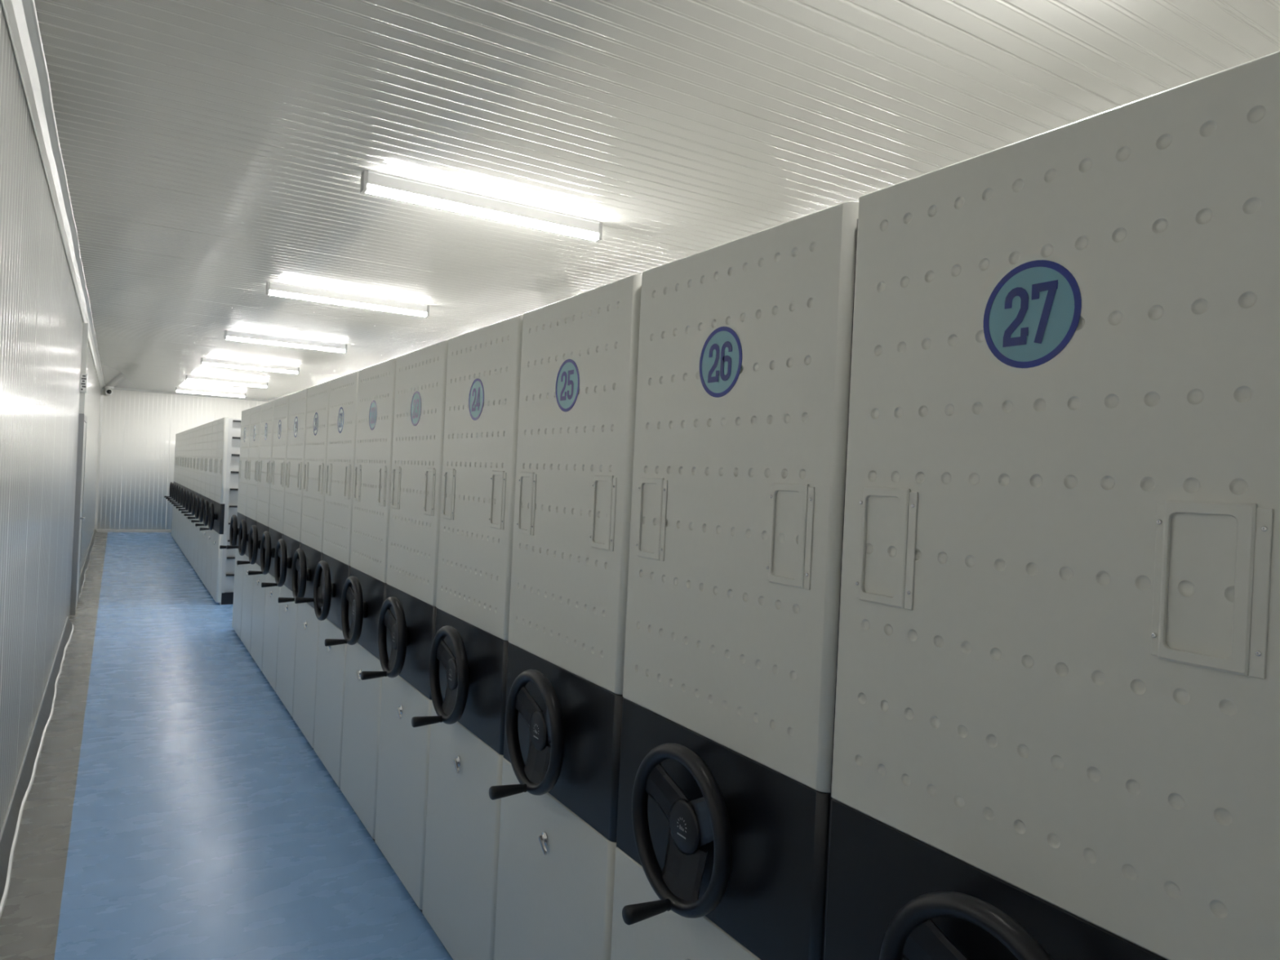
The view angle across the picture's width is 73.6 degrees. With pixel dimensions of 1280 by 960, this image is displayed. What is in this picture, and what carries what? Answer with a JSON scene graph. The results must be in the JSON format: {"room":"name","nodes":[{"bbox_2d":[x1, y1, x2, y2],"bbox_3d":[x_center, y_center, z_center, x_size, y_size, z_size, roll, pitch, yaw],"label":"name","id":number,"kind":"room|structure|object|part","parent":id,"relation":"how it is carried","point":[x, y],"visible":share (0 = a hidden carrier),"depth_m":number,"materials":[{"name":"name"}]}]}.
{"room":"archive storage room","nodes":[
{"label":"archive storage room","id":0,"kind":"room"},
{"bbox_2d":[0,1,101,832],"bbox_3d":[-4.908,-0.105,7.237,0.054,3.380,29.469,3,0,-31],"label":"wall","id":1,"kind":"structure","parent":0,"point":[42,322],"depth_m":4.44,"materials":[{"name":"white metal"}]},
{"bbox_2d":[0,617,74,918],"bbox_3d":[-1.616,1.699,1.848,0.073,0.100,16.750,3,0,-31],"label":"baseboard","id":2,"kind":"structure","parent":1,"relation":"attached to","point":[9,833],"depth_m":4.71,"materials":[{"name":"white metal"}]},
{"bbox_2d":[0,0,105,389],"bbox_3d":[-4.769,-1.745,7.262,0.084,0.094,29.450,3,0,-31],"label":"trim","id":3,"kind":"structure","parent":1,"relation":"attached to","point":[20,16],"depth_m":4.01,"materials":[{"name":"grey plastic"}]},
{"bbox_2d":[70,413,87,615],"bbox_3d":[-6.550,0.375,10.030,0.097,2.260,1.020,3,0,-31],"label":"door","id":4,"kind":"structure","parent":1,"relation":"in","point":[82,437],"depth_m":9.59,"materials":[{"name":"grey metal"}]},
{"bbox_2d":[79,322,88,413],"bbox_3d":[-6.251,-1.253,9.613,0.048,1.018,0.060,3,0,-31],"label":"trim","id":5,"kind":"structure","parent":1,"relation":"attached to","point":[85,329],"depth_m":9.59,"materials":[{"name":"white metal"}]},
{"bbox_2d":[80,373,87,392],"bbox_3d":[-6.199,-1.080,9.531,0.066,0.200,0.102,3,0,-31],"label":"wall sign","id":6,"kind":"object","parent":1,"relation":"attached to","point":[83,377],"visible":1,"depth_m":9.49,"materials":[{"name":"white plastic"}]},
{"bbox_2d":[79,528,97,597],"bbox_3d":[-9.671,1.312,15.026,0.062,0.080,11.250,3,0,-31],"label":"baseboard","id":7,"kind":"structure","parent":1,"relation":"attached to","point":[87,559],"depth_m":13.80,"materials":[{"name":"white metal"}]},
{"bbox_2d":[97,388,267,529],"bbox_3d":[-9.696,-0.354,21.585,6.735,3.380,0.054,3,0,-31],"label":"wall","id":8,"kind":"structure","parent":0,"point":[140,429],"depth_m":20.29,"materials":[{"name":"white metal"}]},
{"bbox_2d":[94,388,103,528],"bbox_3d":[-12.518,-0.480,19.797,0.050,3.380,0.050,3,0,-31],"label":"trim","id":9,"kind":"structure","parent":8,"relation":"attached to","point":[102,389],"depth_m":19.81,"materials":[{"name":"white metal"}]},
{"bbox_2d":[95,528,171,532],"bbox_3d":[-9.751,1.300,21.553,6.735,0.070,0.030,3,0,-31],"label":"baseboard","id":10,"kind":"structure","parent":8,"relation":"attached to","point":[97,530],"depth_m":20.16,"materials":[{"name":"white metal"}]},
{"bbox_2d":[102,386,272,401],"bbox_3d":[-9.593,-2.016,21.538,6.735,0.050,0.050,3,0,-31],"label":"trim","id":11,"kind":"structure","parent":8,"relation":"attached to","point":[115,388],"depth_m":20.72,"materials":[{"name":"grey metal"}]},
{"bbox_2d":[0,532,453,959],"bbox_3d":[-2.090,1.763,9.003,6.935,0.100,29.650,3,0,-31],"label":"floor","id":12,"kind":"structure","parent":0,"point":[175,808],"depth_m":4.39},
{"bbox_2d":[164,433,177,537],"bbox_3d":[-8.629,0.213,20.405,4.738,2.350,0.744,3,0,-31],"label":"tall cabinet","id":13,"kind":"object","parent":12,"relation":"on","point":[176,434],"visible":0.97,"depth_m":19.21,"materials":[{"name":"white metal"}]},
{"bbox_3d":[-10.496,0.848,19.277,0.050,0.856,0.732,3,0,-31],"label":"panel","id":14,"kind":"part","parent":13,"relation":"part of","materials":[{"name":"white metal"}]},
{"bbox_3d":[-10.434,-0.501,19.274,0.050,1.084,0.732,3,0,-31],"label":"panel","id":15,"kind":"part","parent":13,"relation":"part of","materials":[{"name":"white metal"}]},
{"bbox_2d":[165,432,179,539],"bbox_3d":[-8.240,0.232,19.768,4.738,2.350,0.744,3,0,-31],"label":"tall cabinet","id":16,"kind":"object","parent":12,"relation":"on","point":[178,437],"visible":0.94,"depth_m":18.58,"materials":[{"name":"white metal"}]},
{"bbox_3d":[-10.107,0.867,18.640,0.050,0.856,0.732,3,0,-31],"label":"panel","id":17,"kind":"part","parent":16,"relation":"part of","materials":[{"name":"white metal"}]},
{"bbox_3d":[-10.045,-0.482,18.637,0.050,1.084,0.732,3,0,-31],"label":"panel","id":18,"kind":"part","parent":16,"relation":"part of","materials":[{"name":"white metal"}]},
{"bbox_2d":[167,431,182,543],"bbox_3d":[-7.851,0.252,19.131,4.738,2.350,0.744,3,0,-31],"label":"tall cabinet","id":19,"kind":"object","parent":12,"relation":"on","point":[180,433],"visible":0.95,"depth_m":17.93,"materials":[{"name":"white metal"}]},
{"bbox_3d":[-9.718,0.886,18.003,0.050,0.856,0.732,3,0,-31],"label":"panel","id":20,"kind":"part","parent":19,"relation":"part of","materials":[{"name":"white metal"}]},
{"bbox_3d":[-9.656,-0.463,18.001,0.050,1.084,0.732,3,0,-31],"label":"panel","id":21,"kind":"part","parent":19,"relation":"part of","materials":[{"name":"white metal"}]},
{"bbox_2d":[169,431,184,546],"bbox_3d":[-7.462,0.271,18.495,4.738,2.350,0.744,3,0,-31],"label":"tall cabinet","id":22,"kind":"object","parent":12,"relation":"on","point":[183,432],"visible":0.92,"depth_m":17.31,"materials":[{"name":"white metal"}]},
{"bbox_3d":[-9.329,0.905,17.367,0.050,0.856,0.732,3,0,-31],"label":"panel","id":23,"kind":"part","parent":22,"relation":"part of","materials":[{"name":"white metal"}]},
{"bbox_3d":[-9.268,-0.444,17.364,0.050,1.084,0.732,3,0,-31],"label":"panel","id":24,"kind":"part","parent":22,"relation":"part of","materials":[{"name":"white metal"}]},
{"bbox_2d":[171,430,186,551],"bbox_3d":[-7.073,0.290,17.858,4.738,2.350,0.744,3,0,-31],"label":"tall cabinet","id":25,"kind":"object","parent":12,"relation":"on","point":[185,431],"visible":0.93,"depth_m":16.68,"materials":[{"name":"white metal"}]},
{"bbox_3d":[-8.940,0.924,16.730,0.050,0.856,0.732,3,0,-31],"label":"panel","id":26,"kind":"part","parent":25,"relation":"part of","materials":[{"name":"white metal"}]},
{"bbox_3d":[-8.879,-0.425,16.727,0.050,1.084,0.732,3,0,-31],"label":"panel","id":27,"kind":"part","parent":25,"relation":"part of","materials":[{"name":"white metal"}]},
{"bbox_2d":[173,429,190,554],"bbox_3d":[-6.684,0.309,17.221,4.738,2.350,0.744,3,0,-31],"label":"tall cabinet","id":28,"kind":"object","parent":12,"relation":"on","point":[188,430],"visible":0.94,"depth_m":16.04,"materials":[{"name":"white metal"}]},
{"bbox_3d":[-8.552,0.943,16.093,0.050,0.856,0.732,3,0,-31],"label":"panel","id":29,"kind":"part","parent":28,"relation":"part of","materials":[{"name":"white metal"}]},
{"bbox_3d":[-8.490,-0.406,16.090,0.050,1.084,0.732,3,0,-31],"label":"panel","id":30,"kind":"part","parent":28,"relation":"part of","materials":[{"name":"white metal"}]},
{"bbox_2d":[176,428,192,558],"bbox_3d":[-6.295,0.328,16.584,4.738,2.350,0.744,3,0,-31],"label":"tall cabinet","id":31,"kind":"object","parent":12,"relation":"on","point":[191,429],"visible":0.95,"depth_m":15.40,"materials":[{"name":"white metal"}]},
{"bbox_3d":[-8.163,0.963,15.456,0.050,0.856,0.732,3,0,-31],"label":"panel","id":32,"kind":"part","parent":31,"relation":"part of","materials":[{"name":"white metal"}]},
{"bbox_3d":[-8.101,-0.386,15.454,0.050,1.084,0.732,3,0,-31],"label":"panel","id":33,"kind":"part","parent":31,"relation":"part of","materials":[{"name":"white metal"}]},
{"bbox_2d":[178,426,195,563],"bbox_3d":[-5.907,0.347,15.947,4.738,2.350,0.744,3,0,-31],"label":"tall cabinet","id":34,"kind":"object","parent":12,"relation":"on","point":[193,428],"visible":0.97,"depth_m":14.75,"materials":[{"name":"white metal"}]},
{"bbox_3d":[-7.774,0.982,14.819,0.050,0.856,0.732,3,0,-31],"label":"panel","id":35,"kind":"part","parent":34,"relation":"part of","materials":[{"name":"white metal"}]},
{"bbox_3d":[-7.712,-0.367,14.817,0.050,1.084,0.732,3,0,-31],"label":"panel","id":36,"kind":"part","parent":34,"relation":"part of","materials":[{"name":"white metal"}]},
{"bbox_2d":[181,426,199,568],"bbox_3d":[-5.518,0.367,15.311,4.738,2.350,0.744,3,0,-31],"label":"tall cabinet","id":37,"kind":"object","parent":12,"relation":"on","point":[197,428],"visible":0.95,"depth_m":14.12,"materials":[{"name":"white metal"}]},
{"bbox_3d":[-7.385,1.001,14.183,0.050,0.856,0.732,3,0,-31],"label":"panel","id":38,"kind":"part","parent":37,"relation":"part of","materials":[{"name":"white metal"}]},
{"bbox_3d":[-7.323,-0.348,14.180,0.050,1.084,0.732,3,0,-31],"label":"panel","id":39,"kind":"part","parent":37,"relation":"part of","materials":[{"name":"white metal"}]},
{"bbox_2d":[184,424,204,573],"bbox_3d":[-5.129,0.386,14.674,4.738,2.350,0.744,3,0,-31],"label":"tall cabinet","id":40,"kind":"object","parent":12,"relation":"on","point":[202,427],"visible":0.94,"depth_m":13.47,"materials":[{"name":"white metal"}]},
{"bbox_3d":[-6.996,1.020,13.546,0.050,0.856,0.732,3,0,-31],"label":"panel","id":41,"kind":"part","parent":40,"relation":"part of","materials":[{"name":"white metal"}]},
{"bbox_3d":[-6.934,-0.329,13.543,0.050,1.084,0.732,3,0,-31],"label":"panel","id":42,"kind":"part","parent":40,"relation":"part of","materials":[{"name":"white metal"}]},
{"bbox_2d":[187,422,208,582],"bbox_3d":[-4.740,0.405,14.037,4.738,2.350,0.744,3,0,-31],"label":"tall cabinet","id":43,"kind":"object","parent":12,"relation":"on","point":[206,425],"visible":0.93,"depth_m":12.85,"materials":[{"name":"white metal"}]},
{"bbox_3d":[-6.607,1.039,12.909,0.050,0.856,0.732,3,0,-31],"label":"panel","id":44,"kind":"part","parent":43,"relation":"part of","materials":[{"name":"white metal"}]},
{"bbox_3d":[-6.545,-0.310,12.906,0.050,1.084,0.732,3,0,-31],"label":"panel","id":45,"kind":"part","parent":43,"relation":"part of","materials":[{"name":"white metal"}]},
{"bbox_2d":[191,421,213,586],"bbox_3d":[-4.351,0.424,13.400,4.738,2.350,0.744,3,0,-31],"label":"tall cabinet","id":46,"kind":"object","parent":12,"relation":"on","point":[210,424],"visible":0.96,"depth_m":12.21,"materials":[{"name":"white metal"}]},
{"bbox_3d":[-6.218,1.058,12.272,0.050,0.856,0.732,3,0,-31],"label":"panel","id":47,"kind":"part","parent":46,"relation":"part of","materials":[{"name":"white metal"}]},
{"bbox_3d":[-6.156,-0.290,12.270,0.050,1.084,0.732,3,0,-31],"label":"panel","id":48,"kind":"part","parent":46,"relation":"part of","materials":[{"name":"white metal"}]},
{"bbox_2d":[195,419,218,596],"bbox_3d":[-3.962,0.443,12.764,4.738,2.350,0.744,3,0,-31],"label":"tall cabinet","id":49,"kind":"object","parent":12,"relation":"on","point":[215,432],"visible":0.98,"depth_m":11.57,"materials":[{"name":"white metal"}]},
{"bbox_3d":[-5.829,1.078,11.636,0.050,0.856,0.732,3,0,-31],"label":"panel","id":50,"kind":"part","parent":49,"relation":"part of","materials":[{"name":"white metal"}]},
{"bbox_3d":[-5.767,-0.271,11.633,0.050,1.084,0.732,3,0,-31],"label":"panel","id":51,"kind":"part","parent":49,"relation":"part of","materials":[{"name":"white metal"}]},
{"bbox_2d":[200,417,241,604],"bbox_3d":[-3.573,0.463,12.127,4.738,2.350,0.744,3,0,-31],"label":"tall cabinet","id":52,"kind":"object","parent":12,"relation":"on","point":[228,439],"visible":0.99,"depth_m":10.77,"materials":[{"name":"white metal"}]},
{"bbox_3d":[-5.440,1.097,10.999,0.050,0.856,0.732,3,0,-31],"label":"panel","id":53,"kind":"part","parent":52,"relation":"part of","materials":[{"name":"white metal"}]},
{"bbox_3d":[-5.378,-0.252,10.996,0.050,1.084,0.732,3,0,-31],"label":"panel","id":54,"kind":"part","parent":52,"relation":"part of","materials":[{"name":"white metal"}]},
{"bbox_3d":[-5.206,0.330,10.762,0.045,2.170,0.100,3,0,-31],"label":"post","id":55,"kind":"part","parent":52,"relation":"part of","materials":[{"name":"grey metal"}]},
{"bbox_3d":[-3.346,1.281,11.929,4.395,0.022,0.096,3,0,-31],"label":"shelf","id":56,"kind":"part","parent":52,"relation":"part of","materials":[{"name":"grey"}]},
{"bbox_3d":[-3.336,1.065,11.929,4.395,0.022,0.096,3,0,-31],"label":"shelf","id":57,"kind":"part","parent":52,"relation":"part of","materials":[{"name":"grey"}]},
{"bbox_3d":[-3.306,0.416,11.928,4.395,0.022,0.096,3,0,-31],"label":"shelf","id":58,"kind":"part","parent":52,"relation":"part of","materials":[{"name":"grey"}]},
{"bbox_2d":[219,408,250,639],"bbox_3d":[-2.282,0.526,10.012,4.738,2.350,0.744,3,0,-31],"label":"tall cabinet","id":59,"kind":"object","parent":12,"relation":"on","point":[235,521],"visible":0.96,"depth_m":8.84,"materials":[{"name":"white metal"}]},
{"bbox_3d":[-4.149,1.161,8.884,0.050,0.856,0.732,3,0,-31],"label":"panel","id":60,"kind":"part","parent":59,"relation":"part of","materials":[{"name":"white metal"}]},
{"bbox_3d":[-4.087,-0.188,8.881,0.050,1.084,0.732,3,0,-31],"label":"panel","id":61,"kind":"part","parent":59,"relation":"part of","materials":[{"name":"white metal"}]},
{"bbox_2d":[226,404,262,657],"bbox_3d":[-1.893,0.545,9.375,4.738,2.350,0.744,3,0,-31],"label":"tall cabinet","id":62,"kind":"object","parent":12,"relation":"on","point":[245,526],"visible":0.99,"depth_m":8.21,"materials":[{"name":"white metal"}]},
{"bbox_3d":[-3.760,1.180,8.247,0.050,0.856,0.732,3,0,-31],"label":"panel","id":63,"kind":"part","parent":62,"relation":"part of","materials":[{"name":"white metal"}]},
{"bbox_3d":[-3.698,-0.169,8.244,0.050,1.084,0.732,3,0,-31],"label":"panel","id":64,"kind":"part","parent":62,"relation":"part of","materials":[{"name":"white metal"}]},
{"bbox_2d":[236,400,274,674],"bbox_3d":[-1.504,0.565,8.738,4.738,2.350,0.744,3,0,-31],"label":"tall cabinet","id":65,"kind":"object","parent":12,"relation":"on","point":[255,533],"visible":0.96,"depth_m":7.57,"materials":[{"name":"white metal"}]},
{"bbox_3d":[-3.371,1.199,7.610,0.050,0.856,0.732,3,0,-31],"label":"panel","id":66,"kind":"part","parent":65,"relation":"part of","materials":[{"name":"white metal"}]},
{"bbox_3d":[-3.309,-0.150,7.608,0.050,1.084,0.732,3,0,-31],"label":"panel","id":67,"kind":"part","parent":65,"relation":"part of","materials":[{"name":"white metal"}]},
{"bbox_2d":[248,395,288,693],"bbox_3d":[-1.115,0.584,8.101,4.738,2.350,0.744,3,0,-31],"label":"tall cabinet","id":68,"kind":"object","parent":12,"relation":"on","point":[269,540],"visible":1,"depth_m":6.93,"materials":[{"name":"white metal"}]},
{"bbox_3d":[-2.982,1.218,6.974,0.050,0.856,0.732,3,0,-31],"label":"panel","id":69,"kind":"part","parent":68,"relation":"part of","materials":[{"name":"white metal"}]},
{"bbox_3d":[-2.920,-0.131,6.971,0.050,1.084,0.732,3,0,-31],"label":"panel","id":70,"kind":"part","parent":68,"relation":"part of","materials":[{"name":"white metal"}]},
{"bbox_2d":[261,388,307,718],"bbox_3d":[-0.726,0.603,7.465,4.738,2.350,0.744,3,0,-31],"label":"tall cabinet","id":71,"kind":"object","parent":12,"relation":"on","point":[285,549],"visible":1,"depth_m":6.29,"materials":[{"name":"white metal"}]},
{"bbox_3d":[-2.593,1.237,6.337,0.050,0.856,0.732,3,0,-31],"label":"panel","id":72,"kind":"part","parent":71,"relation":"part of","materials":[{"name":"white metal"}]},
{"bbox_3d":[-2.531,-0.112,6.334,0.050,1.084,0.732,3,0,-31],"label":"panel","id":73,"kind":"part","parent":71,"relation":"part of","materials":[{"name":"white metal"}]},
{"bbox_2d":[277,380,330,751],"bbox_3d":[-0.337,0.622,6.828,4.738,2.350,0.744,3,0,-31],"label":"tall cabinet","id":74,"kind":"object","parent":12,"relation":"on","point":[306,558],"visible":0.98,"depth_m":5.64,"materials":[{"name":"white metal"}]},
{"bbox_3d":[-2.204,1.256,5.700,0.050,0.856,0.732,3,0,-31],"label":"panel","id":75,"kind":"part","parent":74,"relation":"part of","materials":[{"name":"white metal"}]},
{"bbox_3d":[-2.142,-0.093,5.697,0.050,1.084,0.732,3,0,-31],"label":"panel","id":76,"kind":"part","parent":74,"relation":"part of","materials":[{"name":"white metal"}]},
{"bbox_2d":[294,370,359,791],"bbox_3d":[0.052,0.641,6.191,4.738,2.350,0.744,3,0,-31],"label":"tall cabinet","id":77,"kind":"object","parent":12,"relation":"on","point":[334,569],"visible":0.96,"depth_m":5.01,"materials":[{"name":"white metal"}]},
{"bbox_3d":[-1.815,1.276,5.063,0.050,0.856,0.732,3,0,-31],"label":"panel","id":78,"kind":"part","parent":77,"relation":"part of","materials":[{"name":"white metal"}]},
{"bbox_3d":[-1.754,-0.073,5.060,0.050,1.084,0.732,3,0,-31],"label":"panel","id":79,"kind":"part","parent":77,"relation":"part of","materials":[{"name":"white metal"}]},
{"bbox_2d":[324,357,396,844],"bbox_3d":[0.441,0.660,5.554,4.738,2.350,0.744,3,0,-31],"label":"tall cabinet","id":80,"kind":"object","parent":12,"relation":"on","point":[363,597],"visible":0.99,"depth_m":4.36,"materials":[{"name":"white metal"}]},
{"bbox_3d":[-1.427,1.295,4.426,0.050,0.856,0.732,3,0,-31],"label":"panel","id":81,"kind":"part","parent":80,"relation":"part of","materials":[{"name":"white metal"}]},
{"bbox_3d":[-1.365,-0.054,4.424,0.050,1.084,0.732,3,0,-31],"label":"panel","id":82,"kind":"part","parent":80,"relation":"part of","materials":[{"name":"white metal"}]},
{"bbox_2d":[360,340,448,914],"bbox_3d":[0.830,0.680,4.918,4.738,2.350,0.744,3,0,-31],"label":"tall cabinet","id":83,"kind":"object","parent":12,"relation":"on","point":[406,624],"visible":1,"depth_m":3.71,"materials":[{"name":"white metal"}]},
{"bbox_3d":[-1.062,1.029,3.775,0.008,0.045,0.051,3,0,-31],"label":"lock lever","id":84,"kind":"part","parent":83,"relation":"part of","materials":[{"name":"silver metal"}]},
{"bbox_3d":[-1.038,1.314,3.790,0.050,0.856,0.732,3,0,-31],"label":"panel","id":85,"kind":"part","parent":83,"relation":"part of","materials":[{"name":"grey metal"}]},
{"bbox_3d":[-0.976,-0.035,3.787,0.050,1.084,0.732,3,0,-31],"label":"panel","id":86,"kind":"part","parent":83,"relation":"part of","materials":[{"name":"white metal"}]},
{"bbox_2d":[411,314,523,959],"bbox_3d":[1.218,0.699,4.281,4.738,2.350,0.744,3,0,-31],"label":"tall cabinet","id":87,"kind":"object","parent":12,"relation":"on","point":[468,668],"visible":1,"depth_m":3.07,"materials":[{"name":"white metal"}]},
{"bbox_3d":[-0.673,1.048,3.138,0.008,0.045,0.051,3,0,-31],"label":"lock lever","id":88,"kind":"part","parent":87,"relation":"part of","materials":[{"name":"silver metal"}]},
{"bbox_3d":[-0.649,1.333,3.153,0.050,0.856,0.732,3,0,-31],"label":"panel","id":89,"kind":"part","parent":87,"relation":"part of","materials":[{"name":"grey metal"}]},
{"bbox_3d":[-0.587,-0.016,3.150,0.050,1.084,0.732,3,0,-31],"label":"panel","id":90,"kind":"part","parent":87,"relation":"part of","materials":[{"name":"white metal"}]},
{"bbox_2d":[488,274,641,959],"bbox_3d":[1.607,0.718,3.644,4.738,2.350,0.744,3,0,-31],"label":"tall cabinet","id":91,"kind":"object","parent":12,"relation":"on","point":[558,793],"visible":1,"depth_m":2.43,"materials":[{"name":"white metal"}]},
{"bbox_3d":[-0.284,1.067,2.501,0.008,0.045,0.051,3,0,-31],"label":"lock lever","id":92,"kind":"part","parent":91,"relation":"part of","materials":[{"name":"silver metal"}]},
{"bbox_3d":[-0.260,1.352,2.516,0.050,0.856,0.732,3,0,-31],"label":"panel","id":93,"kind":"part","parent":91,"relation":"part of","materials":[{"name":"grey metal"}]},
{"bbox_3d":[-0.198,0.003,2.513,0.050,1.084,0.732,3,0,-31],"label":"panel","id":94,"kind":"part","parent":91,"relation":"part of","materials":[{"name":"white metal"}]},
{"bbox_2d":[610,200,858,959],"bbox_3d":[1.996,0.737,3.007,4.738,2.350,0.744,3,0,-31],"label":"tall cabinet","id":95,"kind":"object","parent":12,"relation":"on","point":[742,399],"visible":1,"depth_m":1.78,"materials":[{"name":"white metal"}]},
{"bbox_3d":[0.129,1.371,1.879,0.050,0.856,0.732,3,0,-31],"label":"panel","id":96,"kind":"part","parent":95,"relation":"part of","materials":[{"name":"grey metal"}]},
{"bbox_2d":[822,50,1279,959],"bbox_3d":[2.384,0.756,2.370,4.738,2.350,0.744,3,0,-31],"label":"tall cabinet","id":97,"kind":"object","parent":12,"relation":"on","point":[1056,723],"visible":1,"depth_m":1.17,"materials":[{"name":"grey metal"}]},
{"bbox_2d":[34,0,1279,399],"bbox_3d":[-1.931,-1.690,8.996,6.735,0.054,29.450,3,0,-31],"label":"ceiling","id":98,"kind":"structure","parent":0,"point":[214,152],"depth_m":3.81,"materials":[{"name":"grey metal"}]},
{"bbox_2d":[104,386,114,395],"bbox_3d":[-12.268,-2.058,19.772,0.186,0.206,0.253,3,0,-31],"label":"security camera","id":99,"kind":"object","parent":98,"relation":"attached to","point":[108,391],"visible":0.99,"depth_m":19.67,"materials":[{"name":"white plastic"}]},
{"bbox_2d":[175,386,245,397],"bbox_3d":[-9.741,-1.989,19.438,1.434,0.108,0.072,3,0,-31],"label":"ceiling lamp","id":100,"kind":"object","parent":98,"relation":"attached to","point":[180,389],"visible":1,"depth_m":19.40,"materials":[{"name":"white plastic"}]},
{"bbox_2d":[176,390,244,397],"bbox_3d":[-9.742,-1.955,19.438,1.386,0.036,0.062,3,0,-31],"label":"diffuser","id":101,"kind":"object","parent":100,"relation":"attached to","point":[202,392],"depth_m":19.46,"materials":[{"name":"white plastic"}]},
{"bbox_2d":[185,374,267,387],"bbox_3d":[-7.964,-1.902,16.529,1.434,0.108,0.072,3,0,-31],"label":"ceiling lamp","id":102,"kind":"object","parent":98,"relation":"attached to","point":[189,378],"visible":1,"depth_m":16.49,"materials":[{"name":"white plastic"}]},
{"bbox_2d":[186,378,266,387],"bbox_3d":[-7.966,-1.868,16.529,1.386,0.036,0.062,3,0,-31],"label":"diffuser","id":103,"kind":"object","parent":102,"relation":"attached to","point":[225,381],"depth_m":16.54,"materials":[{"name":"white plastic"}]},
{"bbox_2d":[200,357,299,373],"bbox_3d":[-6.188,-1.814,13.620,1.434,0.108,0.072,3,0,-31],"label":"ceiling lamp","id":104,"kind":"object","parent":98,"relation":"attached to","point":[204,361],"visible":1,"depth_m":13.58,"materials":[{"name":"white plastic"}]},
{"bbox_2d":[202,362,297,373],"bbox_3d":[-6.189,-1.780,13.620,1.386,0.036,0.062,3,0,-31],"label":"diffuser","id":105,"kind":"object","parent":104,"relation":"attached to","point":[236,365],"depth_m":13.63,"materials":[{"name":"white plastic"}]},
{"bbox_2d":[223,330,347,353],"bbox_3d":[-4.411,-1.726,10.710,1.434,0.108,0.072,3,0,-31],"label":"ceiling lamp","id":106,"kind":"object","parent":98,"relation":"attached to","point":[228,335],"visible":1,"depth_m":10.67,"materials":[{"name":"white plastic"}]},
{"bbox_2d":[226,336,345,352],"bbox_3d":[-4.412,-1.692,10.710,1.386,0.036,0.062,3,0,-31],"label":"diffuser","id":107,"kind":"object","parent":106,"relation":"attached to","point":[274,341],"depth_m":10.69,"materials":[{"name":"white plastic"}]},
{"bbox_2d":[265,281,429,317],"bbox_3d":[-2.634,-1.639,7.801,1.434,0.108,0.072,3,0,-31],"label":"ceiling lamp","id":108,"kind":"object","parent":98,"relation":"attached to","point":[273,288],"visible":1,"depth_m":7.75,"materials":[{"name":"white plastic"}]},
{"bbox_2d":[360,169,602,241],"bbox_3d":[-0.857,-1.551,4.892,1.434,0.108,0.072,3,0,-31],"label":"ceiling lamp","id":109,"kind":"object","parent":98,"relation":"attached to","point":[372,182],"visible":1,"depth_m":4.82,"materials":[{"name":"white plastic"}]}
]}

